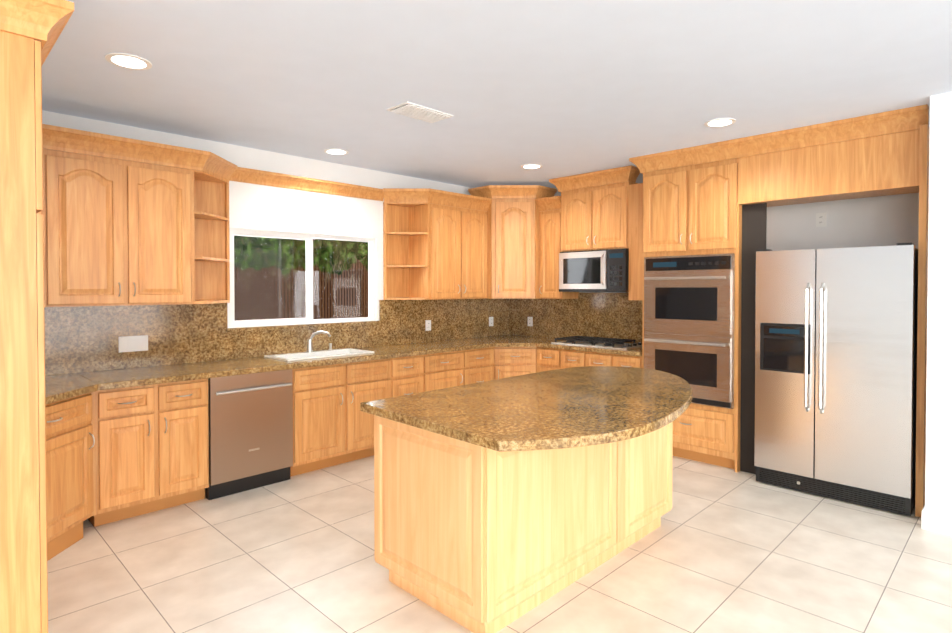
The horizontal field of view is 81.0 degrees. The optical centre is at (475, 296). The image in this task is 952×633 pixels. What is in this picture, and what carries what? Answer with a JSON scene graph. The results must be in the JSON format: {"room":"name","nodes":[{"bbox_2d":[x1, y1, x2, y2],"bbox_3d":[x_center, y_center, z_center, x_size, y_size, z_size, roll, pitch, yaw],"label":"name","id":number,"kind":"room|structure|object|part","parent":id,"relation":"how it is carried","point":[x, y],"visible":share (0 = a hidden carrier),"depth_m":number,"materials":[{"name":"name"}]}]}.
{"room":"kitchen","nodes":[
{"label":"kitchen","id":0,"kind":"room"},
{"bbox_2d":[42,110,470,327],"bbox_3d":[-1.624,0.082,5.156,0.150,2.700,5.960,1,1,45],"label":"wall","id":1,"kind":"structure","parent":0,"point":[251,206],"depth_m":5.03,"materials":[{"name":"paint"}]},
{"bbox_2d":[37,124,48,306],"bbox_3d":[-2.925,-0.495,3.474,0.349,1.124,0.329,1,1,45],"label":"upper cabinet","id":2,"kind":"object","parent":1,"relation":"attached to","point":[45,211],"depth_m":3.49,"materials":[{"name":"brown wood"}]},
{"bbox_2d":[45,124,200,306],"bbox_3d":[-2.497,-0.501,3.907,0.349,1.124,0.889,1,1,45],"label":"upper cabinet","id":3,"kind":"object","parent":1,"relation":"attached to","point":[128,221],"depth_m":3.75,"materials":[{"name":"brown wood"}]},
{"bbox_2d":[44,299,511,375],"bbox_3d":[-1.554,0.278,5.090,0.045,0.468,5.658,1,1,45],"label":"backsplash","id":4,"kind":"structure","parent":1,"relation":"attached to","point":[80,339],"depth_m":4.52,"materials":[{"name":"brown stone"}]},
{"bbox_2d":[118,335,147,352],"bbox_3d":[-2.520,0.347,4.106,0.008,0.115,0.190,1,1,45],"label":"switch plate","id":5,"kind":"object","parent":4,"relation":"attached to","point":[132,343],"visible":1,"depth_m":4.10,"materials":[{"name":"white plastic"}]},
{"bbox_2d":[425,320,430,330],"bbox_3d":[-0.523,0.317,6.125,0.008,0.115,0.075,1,1,45],"label":"electrical outlet plate","id":6,"kind":"object","parent":4,"relation":"attached to","point":[427,325],"visible":1,"depth_m":6.12,"materials":[{"name":"white plastic"}]},
{"bbox_2d":[489,317,492,325],"bbox_3d":[0.187,0.306,6.843,0.008,0.115,0.075,1,1,45],"label":"electrical outlet plate","id":7,"kind":"object","parent":4,"relation":"attached to","point":[490,321],"visible":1,"depth_m":6.84,"materials":[{"name":"white plastic"}]},
{"bbox_2d":[229,228,374,327],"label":"kitchen window","id":8,"kind":"structure","parent":1,"relation":"in","point":[308,238],"depth_m":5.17,"materials":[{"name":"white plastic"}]},
{"bbox_2d":[405,188,488,299],"bbox_3d":[-0.291,-0.535,6.136,0.349,1.124,0.876,1,1,45],"label":"upper cabinet","id":9,"kind":"object","parent":1,"relation":"attached to","point":[446,232],"depth_m":5.91,"materials":[{"name":"brown wood"}]},
{"bbox_2d":[487,199,539,298],"bbox_3d":[0.423,-0.550,6.574,0.748,1.140,0.748,1,1,45],"label":"upper cabinet","id":10,"kind":"object","parent":1,"relation":"attached to","point":[491,253],"visible":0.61,"depth_m":6.31,"materials":[{"name":"brown wood"}]},
{"bbox_2d":[468,185,556,296],"bbox_3d":[0.424,-0.615,6.356,1.026,1.249,0.295,0,1,0],"label":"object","id":11,"kind":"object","parent":10,"relation":"attached to","point":[513,247],"depth_m":6.29,"materials":[{"name":"brown wood"}]},
{"bbox_2d":[42,0,951,187],"bbox_3d":[2.167,-1.259,1.147,13.150,0.100,18.000,1,1,45],"label":"ceiling","id":12,"kind":"structure","parent":0,"point":[558,88],"depth_m":3.10,"materials":[{"name":"paint"}]},
{"bbox_2d":[105,53,151,69],"bbox_3d":[-1.820,-1.231,2.926,0.210,0.008,0.210,1,1,45],"label":"recessed light","id":13,"kind":"object","parent":12,"relation":"in","point":[127,61],"visible":1,"depth_m":2.91,"materials":[{"name":"white plastic"}]},
{"bbox_2d":[324,148,348,154],"bbox_3d":[-1.215,-1.260,4.859,0.210,0.008,0.210,1,1,45],"label":"recessed light","id":14,"kind":"object","parent":12,"relation":"in","point":[333,151],"visible":0.98,"depth_m":4.84,"materials":[{"name":"white plastic"}]},
{"bbox_2d":[387,101,452,122],"bbox_3d":[-0.375,-1.240,3.775,0.220,0.016,0.400,1,1,45],"label":"ceiling vent","id":15,"kind":"object","parent":12,"relation":"in","point":[417,111],"visible":0.98,"depth_m":3.74,"materials":[{"name":"white plastic"}]},
{"bbox_2d":[521,164,541,168],"bbox_3d":[0.542,-1.269,5.441,0.210,0.008,0.210,1,1,45],"label":"recessed light","id":16,"kind":"object","parent":12,"relation":"in","point":[530,166],"visible":0.98,"depth_m":5.42,"materials":[{"name":"white plastic"}]},
{"bbox_2d":[704,118,735,126],"bbox_3d":[1.752,-1.247,4.006,0.210,0.008,0.210,1,1,45],"label":"recessed light","id":17,"kind":"object","parent":12,"relation":"in","point":[720,122],"visible":0.96,"depth_m":3.98,"materials":[{"name":"white plastic"}]},
{"bbox_2d":[47,456,951,632],"bbox_3d":[1.873,1.533,0.073,20.000,0.050,24.000,1,1,45],"label":"floor","id":18,"kind":"structure","parent":0,"point":[720,549],"depth_m":2.97,"materials":[{"name":"tile"}]},
{"bbox_2d":[0,0,73,632],"bbox_3d":[-2.067,0.215,2.126,1.082,2.523,0.722,1,1,45],"label":"pantry cabinet","id":19,"kind":"object","parent":18,"relation":"on","point":[24,24],"depth_m":1.95,"materials":[{"name":"brown wood"}]},
{"bbox_2d":[46,391,96,560],"bbox_3d":[-2.745,1.023,3.076,1.197,0.879,1.104,1,1,45],"label":"base cabinet","id":20,"kind":"object","parent":18,"relation":"on","point":[63,540],"depth_m":3.24,"materials":[{"name":"brown wood"}]},
{"bbox_2d":[88,378,208,526],"bbox_3d":[-2.330,1.011,3.906,0.618,0.880,0.669,1,1,45],"label":"base cabinet","id":21,"kind":"object","parent":18,"relation":"on","point":[152,447],"depth_m":3.67,"materials":[{"name":"brown wood"}]},
{"bbox_2d":[45,334,641,403],"bbox_3d":[-0.798,0.544,4.346,2.171,0.040,5.658,1,1,45],"label":"countertop","id":22,"kind":"structure","parent":21,"relation":"on","point":[60,387],"depth_m":4.30,"materials":[{"name":"brown granite"}]},
{"bbox_2d":[264,348,373,360],"bbox_3d":[-1.370,0.608,4.935,0.417,0.213,0.840,1,1,45],"label":"sink basin","id":23,"kind":"object","parent":22,"relation":"in","point":[316,354],"visible":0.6,"depth_m":4.96,"materials":[{"name":"ceramic"}]},
{"bbox_2d":[307,330,331,351],"bbox_3d":[-1.363,0.401,5.043,0.252,0.197,0.254,1,1,45],"label":"faucet","id":24,"kind":"object","parent":22,"relation":"on","point":[309,347],"visible":1,"depth_m":5.02,"materials":[{"name":"silver metal"}]},
{"bbox_2d":[551,336,641,349],"bbox_3d":[1.292,0.474,5.799,0.900,0.055,0.485,1,1,45],"label":"gas cooktop","id":25,"kind":"object","parent":22,"relation":"in","point":[602,342],"visible":1,"depth_m":5.71,"materials":[{"name":"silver metal"}]},
{"bbox_2d":[206,369,292,499],"bbox_3d":[-1.853,1.005,4.349,0.658,0.878,0.622,1,1,45],"label":"dishwasher","id":26,"kind":"object","parent":18,"relation":"on","point":[250,431],"visible":0.79,"depth_m":4.13,"materials":[{"name":"silver metal"}]},
{"bbox_2d":[290,375,391,476],"bbox_3d":[-1.317,1.105,4.931,0.618,0.661,0.948,1,1,45],"label":"base cabinet","id":27,"kind":"object","parent":18,"relation":"on","point":[330,428],"depth_m":4.64,"materials":[{"name":"brown wood"}]},
{"bbox_2d":[352,354,427,396],"bbox_3d":[-0.850,0.988,5.402,0.618,0.880,0.380,1,1,45],"label":"base cabinet","id":28,"kind":"object","parent":18,"relation":"on","point":[409,374],"depth_m":5.13,"materials":[{"name":"brown wood"}]},
{"bbox_2d":[428,350,467,390],"bbox_3d":[-0.529,0.984,5.726,0.618,0.880,0.531,1,1,45],"label":"base cabinet","id":29,"kind":"object","parent":18,"relation":"on","point":[445,369],"depth_m":5.54,"materials":[{"name":"brown wood"}]},
{"bbox_2d":[468,347,493,383],"bbox_3d":[-0.178,0.978,6.081,0.618,0.880,0.468,1,1,45],"label":"base cabinet","id":30,"kind":"object","parent":18,"relation":"on","point":[480,361],"depth_m":5.88,"materials":[{"name":"brown wood"}]},
{"bbox_2d":[494,347,536,379],"bbox_3d":[0.423,0.973,6.449,0.958,0.879,0.958,1,1,45],"label":"base cabinet","id":31,"kind":"object","parent":18,"relation":"on","point":[514,363],"depth_m":6.02,"materials":[{"name":"brown wood"}]},
{"bbox_2d":[374,415,672,632],"bbox_3d":[0.361,1.019,3.192,0.794,0.884,1.722,1,1,45],"label":"kitchen island","id":32,"kind":"object","parent":18,"relation":"on","point":[556,521],"depth_m":2.61,"materials":[{"name":"brown wood"}]},
{"bbox_3d":[-0.246,0.975,2.588,0.768,0.760,0.012,1,1,45],"label":"kitchen island base panel","id":33,"kind":"part","parent":32,"relation":"part of","materials":[{"name":"beige wood"}]},
{"bbox_2d":[360,366,691,451],"bbox_3d":[0.599,0.555,3.140,1.255,0.042,2.170,1,1,45],"label":"island countertop","id":34,"kind":"structure","parent":32,"relation":"on","point":[572,407],"depth_m":2.72,"materials":[{"name":"brown stone"}]},
{"bbox_2d":[537,347,641,371],"bbox_3d":[1.292,0.983,5.804,1.241,0.879,0.653,1,1,45],"label":"base cabinet","id":35,"kind":"object","parent":18,"relation":"on","point":[548,359],"visible":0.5,"depth_m":5.65,"materials":[{"name":"brown wood"}]},
{"bbox_2d":[629,104,929,516],"bbox_3d":[2.413,0.090,4.632,2.133,2.698,0.724,1,1,45],"label":"oven cabinet","id":36,"kind":"object","parent":18,"relation":"on","point":[714,198],"depth_m":4.57,"materials":[{"name":"brown wood"}]},
{"bbox_3d":[2.008,0.279,5.019,0.792,1.270,0.702,1,1,45],"label":"double oven","id":37,"kind":"part","parent":36,"relation":"part of","materials":[{"name":"silver metal"}]},
{"bbox_2d":[754,243,917,515],"bbox_3d":[2.739,0.537,4.213,0.960,1.793,0.815,1,1,45],"label":"refrigerator","id":38,"kind":"object","parent":18,"relation":"on","point":[835,369],"visible":1,"depth_m":3.91,"materials":[{"name":"silver metal"}]},
{"bbox_2d":[554,174,918,292],"bbox_3d":[1.987,0.074,5.671,4.260,2.700,0.150,1,1,45],"label":"wall","id":39,"kind":"structure","parent":0,"point":[890,220],"depth_m":4.54,"materials":[{"name":"paint"}]},
{"bbox_2d":[535,197,577,298],"bbox_3d":[0.943,-0.538,6.341,0.317,1.124,0.349,1,1,45],"label":"upper cabinet","id":40,"kind":"object","parent":39,"relation":"attached to","point":[548,207],"depth_m":6.22,"materials":[{"name":"brown wood"}]},
{"bbox_2d":[512,292,641,343],"bbox_3d":[1.199,0.224,6.331,2.130,0.539,0.023,1,1,45],"label":"backsplash","id":41,"kind":"structure","parent":39,"relation":"attached to","point":[605,315],"depth_m":6.31,"materials":[{"name":"brown stone"}]},
{"bbox_2d":[528,317,532,325],"bbox_3d":[0.663,0.306,6.838,0.075,0.115,0.008,1,1,45],"label":"electrical outlet plate","id":42,"kind":"object","parent":41,"relation":"attached to","point":[530,321],"visible":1,"depth_m":6.83,"materials":[{"name":"white plastic"}]},
{"bbox_2d":[559,165,642,252],"bbox_3d":[1.338,-0.879,5.925,0.820,0.789,0.379,1,1,45],"label":"upper cabinet","id":43,"kind":"object","parent":39,"relation":"attached to","point":[600,210],"depth_m":5.70,"materials":[{"name":"brown wood"}]},
{"bbox_2d":[559,248,628,291],"bbox_3d":[1.313,-0.266,5.909,0.810,0.432,0.444,1,1,45],"label":"microwave","id":44,"kind":"object","parent":43,"relation":"attached to","point":[607,270],"visible":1,"depth_m":5.75,"materials":[{"name":"silver plastic"}]},
{"bbox_2d":[816,213,825,226],"bbox_3d":[2.884,-0.641,4.661,0.075,0.115,0.008,1,1,45],"label":"outlet","id":45,"kind":"object","parent":39,"relation":"attached to","point":[820,219],"visible":1,"depth_m":4.66,"materials":[{"name":"white plastic"}]},
{"bbox_2d":[921,92,951,535],"bbox_3d":[2.936,0.106,3.502,0.170,2.700,0.230,1,1,45],"label":"wall","id":46,"kind":"structure","parent":0,"point":[936,515],"depth_m":3.44,"materials":[{"name":"paint"}]}
]}

